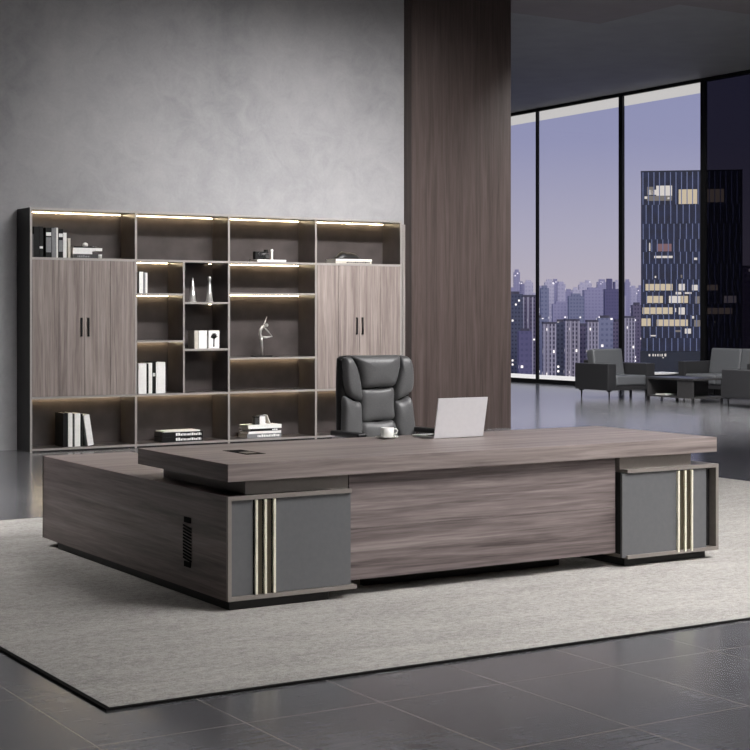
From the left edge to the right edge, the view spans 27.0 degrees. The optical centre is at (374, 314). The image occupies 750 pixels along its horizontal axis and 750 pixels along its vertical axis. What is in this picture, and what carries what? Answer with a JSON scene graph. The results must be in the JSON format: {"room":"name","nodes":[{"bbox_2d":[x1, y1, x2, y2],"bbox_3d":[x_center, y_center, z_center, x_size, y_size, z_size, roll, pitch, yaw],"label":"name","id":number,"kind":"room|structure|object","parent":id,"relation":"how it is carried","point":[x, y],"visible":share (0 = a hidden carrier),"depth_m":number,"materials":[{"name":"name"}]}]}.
{"room":"office","nodes":[
{"label":"office","id":0,"kind":"room"},
{"bbox_2d":[0,0,403,450],"bbox_3d":[-5.873,-1.565,16.859,14.572,6.210,0.220,0,0,-32],"label":"wall","id":1,"kind":"structure","parent":0,"point":[281,108],"depth_m":18.97,"materials":[{"name":"paint"}]},
{"bbox_2d":[0,382,749,749],"bbox_3d":[0.654,1.640,16.556,25.357,0.200,35.000,0,0,-32],"label":"floor","id":2,"kind":"structure","parent":0,"point":[687,689],"depth_m":6.29,"materials":[{"name":"tile"}]},
{"bbox_2d":[17,207,135,452],"bbox_3d":[-3.423,0.168,17.949,1.272,2.745,0.462,0,0,-32],"label":"bookcase","id":3,"kind":"object","parent":2,"relation":"on","point":[76,317],"visible":1,"depth_m":17.84,"materials":[{"name":"brown wood"}]},
{"bbox_2d":[32,234,33,256],"bbox_3d":[-3.898,-0.778,17.609,0.030,0.260,0.200,0,0,-32],"label":"book","id":4,"kind":"object","parent":3,"relation":"on","point":[32,234],"visible":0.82,"depth_m":17.53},
{"bbox_2d":[32,227,38,256],"bbox_3d":[-3.868,-0.821,17.651,0.055,0.345,0.240,0,0,-32],"label":"book","id":5,"kind":"object","parent":3,"relation":"on","point":[35,230],"visible":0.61,"depth_m":17.55,"materials":[{"name":"paper"}]},
{"bbox_2d":[39,226,42,256],"bbox_3d":[-3.821,-0.823,17.680,0.045,0.348,0.241,0,0,-32],"label":"book","id":6,"kind":"object","parent":3,"relation":"on","point":[40,227],"visible":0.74,"depth_m":17.57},
{"bbox_2d":[43,228,51,256],"bbox_3d":[-3.748,-0.818,17.725,0.068,0.338,0.241,0,0,-32],"label":"book","id":7,"kind":"object","parent":3,"relation":"on","point":[47,232],"visible":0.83,"depth_m":17.63,"materials":[{"name":"paper"}]},
{"bbox_2d":[52,228,55,257],"bbox_3d":[-3.693,-0.816,17.759,0.050,0.335,0.240,0,0,-32],"label":"book","id":8,"kind":"object","parent":3,"relation":"on","point":[53,229],"visible":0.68,"depth_m":17.66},
{"bbox_2d":[56,228,57,257],"bbox_3d":[-3.656,-0.819,17.771,0.018,0.340,0.220,0,0,-32],"label":"book","id":9,"kind":"object","parent":3,"relation":"on","point":[56,228],"visible":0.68,"depth_m":17.68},
{"bbox_2d":[58,229,62,257],"bbox_3d":[-3.626,-0.811,17.801,0.055,0.325,0.241,0,0,-32],"label":"book","id":10,"kind":"object","parent":3,"relation":"on","point":[60,231],"visible":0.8,"depth_m":17.69,"materials":[{"name":"paper"}]},
{"bbox_2d":[55,412,67,446],"bbox_3d":[-3.582,1.307,17.840,0.056,0.385,0.260,0,0,-32],"label":"book","id":11,"kind":"object","parent":3,"relation":"on","point":[61,418],"visible":1,"depth_m":17.76,"materials":[{"name":"paper"}]},
{"bbox_2d":[63,233,66,257],"bbox_3d":[-3.579,-0.791,17.819,0.040,0.285,0.220,0,0,-32],"label":"book","id":12,"kind":"object","parent":3,"relation":"on","point":[64,234],"visible":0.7,"depth_m":17.73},
{"bbox_2d":[64,412,71,446],"bbox_3d":[-3.529,1.307,17.861,0.050,0.385,0.240,0,0,-32],"label":"book","id":13,"kind":"object","parent":3,"relation":"on","point":[69,413],"visible":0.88,"depth_m":17.76,"materials":[{"name":"paper"}]},
{"bbox_2d":[67,238,69,257],"bbox_3d":[-3.530,-0.761,17.837,0.030,0.225,0.200,0,0,-32],"label":"book","id":14,"kind":"object","parent":3,"relation":"on","point":[68,239],"visible":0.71,"depth_m":17.75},
{"bbox_2d":[72,413,73,446],"bbox_3d":[-3.496,1.312,17.881,0.022,0.375,0.240,0,0,-32],"label":"book","id":15,"kind":"object","parent":3,"relation":"on","point":[72,413],"visible":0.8,"depth_m":17.78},
{"bbox_2d":[72,412,79,446],"bbox_3d":[-3.455,1.310,17.907,0.066,0.378,0.240,0,0,-32],"label":"book","id":16,"kind":"object","parent":3,"relation":"on","point":[76,415],"visible":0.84,"depth_m":17.80,"materials":[{"name":"paper"}]},
{"bbox_2d":[80,414,81,445],"bbox_3d":[-3.414,1.315,17.932,0.022,0.368,0.240,0,0,-32],"label":"book","id":17,"kind":"object","parent":3,"relation":"on","point":[80,414],"visible":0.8,"depth_m":17.83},
{"bbox_2d":[70,254,97,257],"bbox_3d":[-3.365,-0.672,17.950,0.300,0.048,0.222,0,0,-32],"label":"book","id":18,"kind":"object","parent":3,"relation":"on","point":[71,255],"visible":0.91,"depth_m":17.85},
{"bbox_2d":[70,251,91,253],"bbox_3d":[-3.400,-0.715,17.929,0.235,0.036,0.220,0,0,-32],"label":"book","id":19,"kind":"object","parent":18,"relation":"on","point":[71,252],"visible":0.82,"depth_m":17.83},
{"bbox_2d":[70,248,101,251],"bbox_3d":[-3.343,-0.750,17.959,0.350,0.034,0.220,0,0,-30],"label":"book","id":20,"kind":"object","parent":19,"relation":"on","point":[71,249],"visible":0.88,"depth_m":17.86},
{"bbox_2d":[70,246,94,247],"bbox_3d":[-3.375,-0.776,17.933,0.260,0.016,0.200,0,0,-32],"label":"book","id":21,"kind":"object","parent":20,"relation":"on","point":[70,246],"visible":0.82,"depth_m":17.84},
{"bbox_2d":[81,413,93,445],"bbox_3d":[-3.341,1.319,17.977,0.125,0.362,0.240,0,0,-32],"label":"book","id":22,"kind":"object","parent":3,"relation":"on","point":[87,438],"visible":0.86,"depth_m":17.88,"materials":[{"name":"paper"}]},
{"bbox_2d":[136,211,228,447],"bbox_3d":[-2.378,0.168,18.608,1.198,2.745,0.440,0,0,-32],"label":"bookcase","id":23,"kind":"object","parent":2,"relation":"on","point":[173,249],"visible":0.88,"depth_m":18.76,"materials":[{"name":"brown wood"}]},
{"bbox_2d":[137,272,142,292],"bbox_3d":[-2.781,-0.380,18.300,0.050,0.250,0.200,0,0,-32],"label":"book","id":24,"kind":"object","parent":23,"relation":"on","point":[139,274],"visible":0.64,"depth_m":18.22,"materials":[{"name":"paper"}]},
{"bbox_2d":[137,363,145,393],"bbox_3d":[-2.777,0.742,18.326,0.100,0.355,0.240,0,0,-32],"label":"book","id":25,"kind":"object","parent":23,"relation":"on","point":[141,367],"visible":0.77,"depth_m":18.22,"materials":[{"name":"paper"}]},
{"bbox_2d":[141,362,151,393],"bbox_3d":[-2.692,0.740,18.378,0.045,0.360,0.240,0,0,-32],"label":"book","id":26,"kind":"object","parent":23,"relation":"on","point":[149,364],"visible":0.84,"depth_m":18.28,"materials":[{"name":"paper"}]},
{"bbox_2d":[146,364,147,393],"bbox_3d":[-2.723,0.745,18.359,0.022,0.350,0.240,0,0,-32],"label":"book","id":27,"kind":"object","parent":23,"relation":"on","point":[146,364],"visible":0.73,"depth_m":18.26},
{"bbox_2d":[144,361,155,392],"bbox_3d":[-2.652,0.734,18.402,0.040,0.372,0.241,0,0,-32],"label":"book","id":28,"kind":"object","parent":23,"relation":"on","point":[152,362],"visible":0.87,"depth_m":18.30,"materials":[{"name":"paper"}]},
{"bbox_2d":[156,362,164,392],"bbox_3d":[-2.581,0.737,18.447,0.118,0.365,0.240,0,0,-32],"label":"book","id":29,"kind":"object","parent":23,"relation":"on","point":[160,366],"visible":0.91,"depth_m":18.34,"materials":[{"name":"paper"}]},
{"bbox_2d":[154,436,202,441],"bbox_3d":[-2.344,1.470,18.604,0.520,0.058,0.262,0,0,-32],"label":"book","id":30,"kind":"object","parent":23,"relation":"on","point":[187,438],"visible":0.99,"depth_m":18.49,"materials":[{"name":"paper"}]},
{"bbox_2d":[154,431,202,437],"bbox_3d":[-2.344,1.412,18.604,0.520,0.058,0.262,0,0,-32],"label":"book","id":31,"kind":"object","parent":30,"relation":"on","point":[188,433],"visible":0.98,"depth_m":18.49,"materials":[{"name":"paper"}]},
{"bbox_2d":[156,429,199,431],"bbox_3d":[-2.348,1.375,18.591,0.470,0.014,0.240,0,0,-32],"label":"book","id":32,"kind":"object","parent":31,"relation":"on","point":[168,430],"visible":1,"depth_m":18.50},
{"bbox_2d":[188,330,197,348],"bbox_3d":[-2.175,0.293,18.663,0.050,0.215,0.180,0,0,-32],"label":"book","id":33,"kind":"object","parent":23,"relation":"on","point":[192,335],"visible":1,"depth_m":18.62,"materials":[{"name":"paper"}]},
{"bbox_2d":[189,278,196,301],"bbox_3d":[-2.181,-0.300,18.683,0.100,0.290,0.100,0,0,-32],"label":"ornament","id":34,"kind":"object","parent":23,"relation":"on","point":[192,298],"visible":0.89,"depth_m":18.66,"materials":[{"name":"silver metal"}]},
{"bbox_2d":[195,330,206,348],"bbox_3d":[-2.102,0.293,18.708,0.108,0.215,0.180,0,0,-32],"label":"book","id":35,"kind":"object","parent":23,"relation":"on","point":[202,334],"visible":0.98,"depth_m":18.63,"materials":[{"name":"paper"}]},
{"bbox_2d":[205,276,212,301],"bbox_3d":[-1.994,-0.311,18.798,0.100,0.312,0.100,0,0,-32],"label":"ornament","id":36,"kind":"object","parent":23,"relation":"on","point":[209,298],"visible":0.88,"depth_m":18.78,"materials":[{"name":"silver metal"}]},
{"bbox_2d":[206,330,218,347],"bbox_3d":[-1.973,0.293,18.779,0.145,0.215,0.194,0,0,-32],"label":"book","id":37,"kind":"object","parent":23,"relation":"on","point":[212,335],"visible":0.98,"depth_m":18.70,"materials":[{"name":"white paper"}]},
{"bbox_2d":[211,333,217,346],"bbox_3d":[-1.928,0.298,18.707,0.090,0.165,0.024,0,0,-32],"label":"print","id":38,"kind":"object","parent":37,"relation":"attached to","point":[214,336],"depth_m":18.71,"materials":[{"name":"black"}]},
{"bbox_2d":[229,215,315,442],"bbox_3d":[-1.358,0.168,19.239,1.198,2.745,0.440,0,0,-32],"label":"bookcase","id":39,"kind":"object","parent":2,"relation":"on","point":[281,386],"visible":0.92,"depth_m":19.46,"materials":[{"name":"brown wood"}]},
{"bbox_2d":[238,433,280,438],"bbox_3d":[-1.419,1.474,19.176,0.470,0.052,0.252,0,0,-33],"label":"book","id":40,"kind":"object","parent":39,"relation":"on","point":[241,435],"visible":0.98,"depth_m":19.07,"materials":[{"name":"paper"}]},
{"bbox_2d":[240,430,280,433],"bbox_3d":[-1.408,1.432,19.172,0.450,0.030,0.240,0,0,-32],"label":"book","id":41,"kind":"object","parent":40,"relation":"on","point":[241,431],"visible":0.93,"depth_m":19.05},
{"bbox_2d":[242,428,278,431],"bbox_3d":[-1.408,1.401,19.172,0.400,0.030,0.242,0,0,-32],"label":"book","id":42,"kind":"object","parent":41,"relation":"on","point":[264,429],"visible":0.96,"depth_m":19.08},
{"bbox_2d":[239,423,281,428],"bbox_3d":[-1.411,1.363,19.177,0.460,0.045,0.250,0,0,-32],"label":"book","id":43,"kind":"object","parent":42,"relation":"on","point":[272,425],"visible":0.98,"depth_m":19.09,"materials":[{"name":"paper"}]},
{"bbox_2d":[252,416,259,424],"bbox_3d":[-1.459,1.290,19.117,0.059,0.100,0.084,0,0,-32],"label":"box","id":44,"kind":"object","parent":43,"relation":"on","point":[255,419],"visible":1,"depth_m":19.09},
{"bbox_2d":[257,415,265,424],"bbox_3d":[-1.397,1.284,19.156,0.082,0.112,0.084,0,0,-32],"label":"box","id":45,"kind":"object","parent":43,"relation":"on","point":[262,417],"visible":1,"depth_m":19.12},
{"bbox_2d":[251,317,271,356],"bbox_3d":[-1.385,0.265,19.175,0.261,0.494,0.120,0,0,-32],"label":"figurine","id":46,"kind":"object","parent":39,"relation":"on","point":[261,337],"visible":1,"depth_m":19.16,"materials":[{"name":"silver metal"}]},
{"bbox_2d":[249,259,285,261],"bbox_3d":[-1.327,-0.663,19.222,0.400,0.030,0.240,0,0,-32],"label":"book","id":47,"kind":"object","parent":39,"relation":"on","point":[254,260],"visible":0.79,"depth_m":19.09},
{"bbox_2d":[253,250,269,259],"bbox_3d":[-1.387,-0.742,19.133,0.185,0.125,0.130,0,0,-32],"label":"camera","id":48,"kind":"object","parent":47,"relation":"on","point":[264,254],"visible":1,"depth_m":19.11,"materials":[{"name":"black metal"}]},
{"bbox_2d":[316,218,401,438],"bbox_3d":[-0.303,0.168,19.878,1.267,2.745,0.462,0,0,-32],"label":"bookcase","id":49,"kind":"object","parent":2,"relation":"on","point":[359,306],"visible":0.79,"depth_m":19.81,"materials":[{"name":"brown wood"}]},
{"bbox_2d":[326,261,371,263],"bbox_3d":[-0.334,-0.665,19.841,0.530,0.034,0.252,0,0,-32],"label":"book","id":50,"kind":"object","parent":49,"relation":"on","point":[352,262],"visible":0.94,"depth_m":19.75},
{"bbox_2d":[326,259,371,260],"bbox_3d":[-0.330,-0.695,19.844,0.530,0.024,0.250,0,0,-32],"label":"book","id":51,"kind":"object","parent":50,"relation":"on","point":[326,259],"visible":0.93,"depth_m":19.73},
{"bbox_2d":[332,252,359,258],"bbox_3d":[-0.360,-0.756,19.820,0.405,0.097,0.130,0,0,-32],"label":"stone ornament","id":52,"kind":"object","parent":51,"relation":"on","point":[342,255],"visible":0.97,"depth_m":19.76,"materials":[{"name":"stone"}]},
{"bbox_2d":[0,477,749,711],"bbox_3d":[0.954,1.535,10.632,8.204,0.010,5.676,0,0,-32],"label":"area rug","id":53,"kind":"object","parent":2,"relation":"on","point":[115,639],"visible":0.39,"depth_m":7.90,"materials":[{"name":"carpet"}]},
{"bbox_2d":[43,426,718,609],"bbox_3d":[-0.024,1.149,10.121,3.444,0.762,2.774,0,0,-32],"label":"executive desk","id":54,"kind":"object","parent":53,"relation":"on","point":[235,526],"visible":1,"depth_m":8.93,"materials":[{"name":"brown wood"}]},
{"bbox_2d":[183,516,191,567],"bbox_3d":[-1.018,1.230,8.459,0.004,0.270,0.105,0,0,-32],"label":"vent","id":55,"kind":"object","parent":54,"relation":"attached to","point":[187,520],"depth_m":8.45,"materials":[{"name":"black plastic"}]},
{"bbox_2d":[375,435,398,438],"bbox_3d":[0.077,0.761,9.715,0.150,0.016,0.150,0,0,-32],"label":"saucer","id":56,"kind":"object","parent":54,"relation":"on","point":[378,436],"visible":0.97,"depth_m":9.67,"materials":[{"name":"white ceramic"}]},
{"bbox_2d":[381,427,397,436],"bbox_3d":[0.084,0.730,9.719,0.100,0.060,0.084,0,0,-32],"label":"coffee cup","id":57,"kind":"object","parent":56,"relation":"on","point":[385,431],"visible":1,"depth_m":9.68,"materials":[{"name":"white ceramic"}]},
{"bbox_2d":[412,397,487,438],"bbox_3d":[0.473,0.643,9.864,0.374,0.254,0.303,0,0,-32],"label":"laptop","id":58,"kind":"object","parent":54,"relation":"on","point":[455,417],"visible":1,"depth_m":9.76,"materials":[{"name":"silver metal"}]},
{"bbox_2d":[330,355,434,438],"bbox_3d":[0.103,0.906,10.804,0.750,1.247,0.646,0,0,-32],"label":"office chair","id":59,"kind":"object","parent":53,"relation":"on","point":[372,391],"visible":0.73,"depth_m":10.95,"materials":[{"name":"black leather"}]},
{"bbox_2d":[511,109,535,382],"bbox_3d":[2.886,-1.565,36.658,0.120,6.209,3.050,0,0,-32],"label":"window","id":60,"kind":"structure","parent":2,"relation":"on","point":[527,116],"depth_m":35.77,"materials":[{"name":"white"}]},
{"bbox_2d":[511,373,535,378],"bbox_3d":[2.909,1.400,36.672,0.066,0.090,3.050,0,0,-32],"label":"light","id":61,"kind":"object","parent":60,"relation":"attached to","point":[513,375],"depth_m":35.80,"materials":[{"name":"white"}]},
{"bbox_2d":[511,112,535,125],"bbox_3d":[2.896,-4.500,36.664,0.036,0.200,3.050,0,0,-32],"label":"blind","id":62,"kind":"object","parent":60,"relation":"attached to","point":[517,118],"depth_m":35.81,"materials":[{"name":"fabric"}]},
{"bbox_2d":[536,94,618,384],"bbox_3d":[4.436,-1.565,34.148,0.122,6.209,2.850,0,0,-32],"label":"window","id":63,"kind":"structure","parent":2,"relation":"on","point":[610,101],"depth_m":34.90,"materials":[{"name":"black"}]},
{"bbox_2d":[539,375,574,380],"bbox_3d":[4.479,1.400,34.133,0.066,0.090,2.780,0,0,-32],"label":"light","id":64,"kind":"object","parent":63,"relation":"attached to","point":[541,377],"depth_m":34.81,"materials":[{"name":"white"}]},
{"bbox_2d":[539,97,618,120],"bbox_3d":[4.466,-4.500,34.125,0.036,0.200,2.780,0,0,-32],"label":"blind","id":65,"kind":"object","parent":63,"relation":"attached to","point":[599,103],"depth_m":34.09,"materials":[{"name":"fabric"}]},
{"bbox_2d":[575,349,654,398],"bbox_3d":[4.471,1.086,29.126,1.130,0.907,0.950,0,0,-32],"label":"armchair","id":66,"kind":"object","parent":2,"relation":"on","point":[604,369],"visible":0.89,"depth_m":28.94,"materials":[{"name":"black leather"}]},
{"bbox_2d":[587,349,623,373],"bbox_3d":[4.335,0.896,29.346,0.718,0.526,0.275,0,0,-32],"label":"cushion","id":67,"kind":"object","parent":66,"relation":"on","point":[606,356],"depth_m":29.27,"materials":[{"name":"leather"}]},
{"bbox_2d":[616,374,645,385],"bbox_3d":[4.508,1.204,29.067,0.722,0.188,0.810,0,0,-32],"label":"seat cushion","id":68,"kind":"object","parent":66,"relation":"on","point":[621,379],"depth_m":28.74,"materials":[{"name":"leather"}]},
{"bbox_2d":[629,372,677,394],"bbox_3d":[5.417,1.329,30.287,1.000,0.422,0.650,0,0,-32],"label":"side table","id":69,"kind":"object","parent":2,"relation":"on","point":[656,373],"visible":0.25,"depth_m":30.12,"materials":[{"name":"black metal"}]},
{"bbox_2d":[619,78,705,389],"bbox_3d":[5.864,-1.565,31.839,0.122,6.209,2.580,0,0,-32],"label":"window","id":70,"kind":"structure","parent":2,"relation":"on","point":[690,87],"depth_m":31.70,"materials":[{"name":"black"}]},
{"bbox_2d":[624,83,699,105],"bbox_3d":[5.872,-4.500,31.850,0.036,0.200,2.330,0,0,-32],"label":"blind","id":71,"kind":"object","parent":70,"relation":"attached to","point":[673,90],"depth_m":31.85,"materials":[{"name":"fabric"}]},
{"bbox_2d":[646,376,722,403],"bbox_3d":[5.521,1.325,27.818,0.760,0.430,1.220,0,0,-32],"label":"coffee table","id":72,"kind":"object","parent":2,"relation":"on","point":[687,387],"visible":0.85,"depth_m":27.72,"materials":[{"name":"wood"}]},
{"bbox_2d":[647,393,722,398],"bbox_3d":[5.521,1.445,27.818,0.720,0.030,1.180,0,0,-32],"label":"shelf","id":73,"kind":"object","parent":72,"relation":"attached to","point":[678,395],"depth_m":27.46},
{"bbox_2d":[678,348,749,394],"bbox_3d":[6.714,1.086,29.226,0.950,0.907,1.980,0,0,-32],"label":"sofa","id":74,"kind":"object","parent":2,"relation":"on","point":[721,358],"visible":0.54,"depth_m":29.65,"materials":[{"name":"black leather"}]},
{"bbox_2d":[686,373,721,384],"bbox_3d":[6.442,1.204,29.533,0.810,0.188,0.802,0,0,-32],"label":"seat cushion","id":75,"kind":"object","parent":74,"relation":"on","point":[710,382],"depth_m":29.17,"materials":[{"name":"leather"}]},
{"bbox_2d":[716,375,721,384],"bbox_3d":[6.868,1.204,28.844,0.810,0.188,0.802,0,0,-32],"label":"seat cushion","id":76,"kind":"object","parent":74,"relation":"on","point":[718,382],"depth_m":28.90,"materials":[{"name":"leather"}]},
{"bbox_2d":[709,348,742,372],"bbox_3d":[6.721,0.896,29.706,0.275,0.526,0.798,0,0,-32],"label":"cushion","id":77,"kind":"object","parent":74,"relation":"on","point":[721,358],"depth_m":29.65,"materials":[{"name":"leather"}]},
{"bbox_2d":[740,349,749,369],"bbox_3d":[7.147,0.896,29.017,0.275,0.526,0.798,0,0,-32],"label":"cushion","id":78,"kind":"object","parent":74,"relation":"on","point":[744,353],"depth_m":29.22,"materials":[{"name":"leather"}]},
{"bbox_2d":[705,70,749,393],"bbox_3d":[7.350,-1.565,29.436,0.120,6.209,3.070,0,0,-32],"label":"curtain","id":79,"kind":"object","parent":2,"relation":"on","point":[727,95],"depth_m":30.20,"materials":[{"name":"black"}]},
{"bbox_2d":[722,369,749,406],"bbox_3d":[6.928,1.225,26.360,2.100,0.630,0.860,0,0,-32],"label":"sofa","id":80,"kind":"object","parent":2,"relation":"on","point":[735,382],"visible":1,"depth_m":25.90,"materials":[{"name":"black leather"}]},
{"bbox_2d":[404,0,510,428],"bbox_3d":[0.942,-1.565,21.231,1.617,6.210,0.850,0,0,-32],"label":"column","id":81,"kind":"structure","parent":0,"point":[457,53],"depth_m":20.82,"materials":[{"name":"brown wood"}]},
{"bbox_2d":[402,225,404,355],"bbox_3d":[0.373,0.175,20.573,0.042,2.730,0.030,0,0,-32],"label":"trim","id":82,"kind":"structure","parent":81,"relation":"attached to","point":[403,226],"depth_m":20.56,"materials":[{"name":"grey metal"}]},
{"bbox_2d":[511,5,749,112],"bbox_3d":[0.654,-4.770,16.556,25.357,0.200,35.000,0,0,-32],"label":"ceiling","id":83,"kind":"structure","parent":0,"point":[554,61],"depth_m":27.88,"materials":[{"name":"paint"}]},
{"bbox_2d":[511,0,749,23],"bbox_3d":[3.769,-4.620,11.280,25.107,0.099,22.750,0,0,-32],"label":"ceiling panel","id":84,"kind":"object","parent":83,"relation":"attached to","point":[591,11],"visible":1,"depth_m":23.20,"materials":[{"name":"paint"}]},
{"label":"outside","id":85,"kind":"structure","parent":0,"visible":0},
{"bbox_3d":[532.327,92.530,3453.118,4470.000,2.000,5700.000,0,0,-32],"label":"ground","id":86,"kind":"structure","parent":85,"visible":0},
{"bbox_2d":[513,269,519,290],"bbox_3d":[236.515,7.788,2606.001,9.994,167.484,12.000,0,0,0],"label":"high rise","id":87,"kind":"structure","parent":86,"relation":"on","point":[516,275],"depth_m":2599.93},
{"bbox_2d":[511,291,522,373],"bbox_3d":[112.108,36.315,1256.000,12.812,110.430,12.000,0,0,0],"label":"high rise","id":88,"kind":"structure","parent":86,"relation":"on","point":[516,297],"depth_m":1249.90,"materials":[{"name":"blue"}]},
{"bbox_2d":[520,281,524,294],"bbox_3d":[244.414,17.491,2636.252,15.627,148.078,12.502,0,0,0],"label":"high rise","id":89,"kind":"structure","parent":86,"relation":"on","point":[522,286],"depth_m":2629.94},
{"bbox_2d":[517,328,531,373],"bbox_3d":[96.413,50.057,1006.000,8.328,82.947,12.000,0,0,0],"label":"high rise","id":90,"kind":"structure","parent":86,"relation":"on","point":[524,336],"depth_m":999.92,"materials":[{"name":"purple"}]},
{"bbox_2d":[523,280,532,294],"bbox_3d":[271.619,14.739,2766.341,15.851,153.583,12.681,0,0,0],"label":"high rise","id":91,"kind":"structure","parent":86,"relation":"on","point":[528,285],"depth_m":2760.19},
{"bbox_2d":[523,295,535,374],"bbox_3d":[129.292,37.403,1305.880,12.367,108.254,13.200,0,0,0],"label":"high rise","id":92,"kind":"structure","parent":86,"relation":"on","point":[529,301],"depth_m":1300.01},
{"bbox_2d":[539,315,543,374],"bbox_3d":[146.188,45.944,1406.000,10.762,91.173,12.000,0,0,0],"label":"high rise","id":93,"kind":"structure","parent":86,"relation":"on","point":[541,320],"depth_m":1400.16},
{"bbox_2d":[540,285,548,321],"bbox_3d":[163.357,31.543,1506.000,7.687,119.975,12.000,0,0,0],"label":"high rise","id":94,"kind":"structure","parent":86,"relation":"on","point":[544,291],"depth_m":1499.96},
{"bbox_2d":[542,322,555,375],"bbox_3d":[117.545,48.092,1055.880,8.509,86.876,13.200,0,0,0],"label":"high rise","id":95,"kind":"structure","parent":86,"relation":"on","point":[548,328],"depth_m":1049.95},
{"bbox_2d":[544,279,553,321],"bbox_3d":[352.149,9.855,3157.393,18.481,163.350,14.785,0,0,0],"label":"high rise","id":96,"kind":"structure","parent":86,"relation":"on","point":[549,283],"depth_m":3149.93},
{"bbox_2d":[552,279,558,303],"bbox_3d":[379.115,7.817,3286.001,13.048,167.427,12.000,0,0,0],"label":"high rise","id":97,"kind":"structure","parent":86,"relation":"on","point":[555,281],"depth_m":3280.21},
{"bbox_2d":[556,319,563,375],"bbox_3d":[131.070,47.315,1106.000,7.047,88.431,12.000,0,0,0],"label":"high rise","id":98,"kind":"structure","parent":86,"relation":"on","point":[560,323],"depth_m":1100.08,"materials":[{"name":"blue"}]},
{"bbox_2d":[552,301,567,321],"bbox_3d":[220.436,37.705,1857.585,18.962,107.650,15.170,0,0,0],"label":"high rise","id":99,"kind":"structure","parent":86,"relation":"on","point":[559,309],"depth_m":1849.94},
{"bbox_2d":[557,282,565,303],"bbox_3d":[298.789,18.958,2506.001,12.740,145.144,12.000,0,0,0],"label":"high rise","id":100,"kind":"structure","parent":86,"relation":"on","point":[561,287],"depth_m":2499.72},
{"bbox_2d":[566,289,572,303],"bbox_3d":[326.568,23.860,2636.001,12.634,135.339,12.000,0,0,0],"label":"high rise","id":101,"kind":"structure","parent":86,"relation":"on","point":[568,291],"depth_m":2629.94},
{"bbox_2d":[563,319,579,376],"bbox_3d":[136.643,47.121,1085.880,9.894,88.819,13.200,0,0,0],"label":"high rise","id":102,"kind":"structure","parent":86,"relation":"on","point":[571,326],"depth_m":1080.12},
{"bbox_2d":[568,293,583,322],"bbox_3d":[225.897,33.656,1756.727,16.816,115.747,13.453,0,0,0],"label":"high rise","id":103,"kind":"structure","parent":86,"relation":"on","point":[575,301],"depth_m":1750.21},
{"bbox_2d":[578,282,585,295],"bbox_3d":[383.670,15.285,2896.001,12.175,152.490,12.000,0,0,0],"label":"high rise","id":104,"kind":"structure","parent":86,"relation":"on","point":[581,286],"depth_m":2889.83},
{"bbox_2d":[580,323,585,362],"bbox_3d":[149.776,48.778,1126.000,6.099,85.504,12.000,0,0,0],"label":"high rise","id":105,"kind":"structure","parent":86,"relation":"on","point":[582,325],"depth_m":1120.13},
{"bbox_2d":[584,280,591,289],"bbox_3d":[411.784,12.030,3026.049,15.121,159.001,12.097,0,0,0],"label":"high rise","id":106,"kind":"structure","parent":86,"relation":"on","point":[587,283],"depth_m":3019.66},
{"bbox_2d":[585,320,598,359],"bbox_3d":[148.033,47.435,1065.880,7.470,88.190,13.200,0,0,0],"label":"high rise","id":107,"kind":"structure","parent":86,"relation":"on","point":[592,326],"depth_m":1060.00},
{"bbox_2d":[582,287,602,322],"bbox_3d":[268.081,28.967,1910.468,26.169,125.126,20.935,0,0,0],"label":"high rise","id":108,"kind":"structure","parent":86,"relation":"on","point":[593,296],"depth_m":1899.83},
{"bbox_2d":[596,279,605,289],"bbox_3d":[477.493,8.191,3288.099,20.246,166.679,16.197,0,0,0],"label":"high rise","id":109,"kind":"structure","parent":86,"relation":"on","point":[601,283],"depth_m":3280.21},
{"bbox_2d":[596,315,612,348],"bbox_3d":[169.995,45.912,1156.000,10.682,91.236,12.000,0,0,0],"label":"high rise","id":110,"kind":"structure","parent":86,"relation":"on","point":[605,322],"depth_m":1150.06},
{"bbox_2d":[603,279,617,321],"bbox_3d":[257.832,25.941,1706.001,14.702,131.178,12.000,0,0,0],"label":"high rise","id":111,"kind":"structure","parent":86,"relation":"on","point":[610,296],"depth_m":1700.09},
{"bbox_2d":[613,319,618,348],"bbox_3d":[200.487,47.568,1286.000,10.660,87.923,12.000,0,0,0],"label":"high rise","id":112,"kind":"structure","parent":86,"relation":"on","point":[616,321],"depth_m":1279.85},
{"bbox_2d":[615,280,618,318],"bbox_3d":[408.627,16.106,2636.001,10.697,150.848,12.000,0,0,0],"label":"high rise","id":113,"kind":"structure","parent":86,"relation":"on","point":[616,281],"depth_m":2629.94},
{"bbox_2d":[625,279,629,315],"bbox_3d":[467.866,12.770,2896.001,10.192,157.519,12.000,0,0,0],"label":"high rise","id":114,"kind":"structure","parent":86,"relation":"on","point":[627,283],"depth_m":2889.83,"materials":[{"name":"purple"}]},
{"bbox_2d":[625,316,634,361],"bbox_3d":[195.836,46.118,1205.880,8.033,90.824,13.200,0,0,0],"label":"high rise","id":115,"kind":"structure","parent":86,"relation":"on","point":[629,320],"depth_m":1199.96,"materials":[{"name":"purple"}]},
{"bbox_2d":[630,286,636,315],"bbox_3d":[499.684,17.284,3026.034,15.084,148.492,12.067,0,0,0],"label":"high rise","id":116,"kind":"structure","parent":86,"relation":"on","point":[633,291],"depth_m":3019.66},
{"bbox_2d":[631,302,640,362],"bbox_3d":[227.018,40.316,1356.000,7.784,102.428,12.000,0,0,0],"label":"high rise","id":117,"kind":"structure","parent":86,"relation":"on","point":[636,307],"depth_m":1350.14,"materials":[{"name":"purple"}]},
{"bbox_2d":[637,285,640,304],"bbox_3d":[538.704,15.603,3157.143,17.854,151.854,14.283,0,0,0],"label":"high rise","id":118,"kind":"structure","parent":86,"relation":"on","point":[639,286],"depth_m":3149.93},
{"bbox_2d":[640,170,699,371],"bbox_3d":[61.680,31.928,305.239,19.326,119.205,14.880,0,0,10],"label":"office tower","id":119,"kind":"structure","parent":86,"relation":"on","point":[670,200],"depth_m":298.99,"materials":[{"name":"glass"}]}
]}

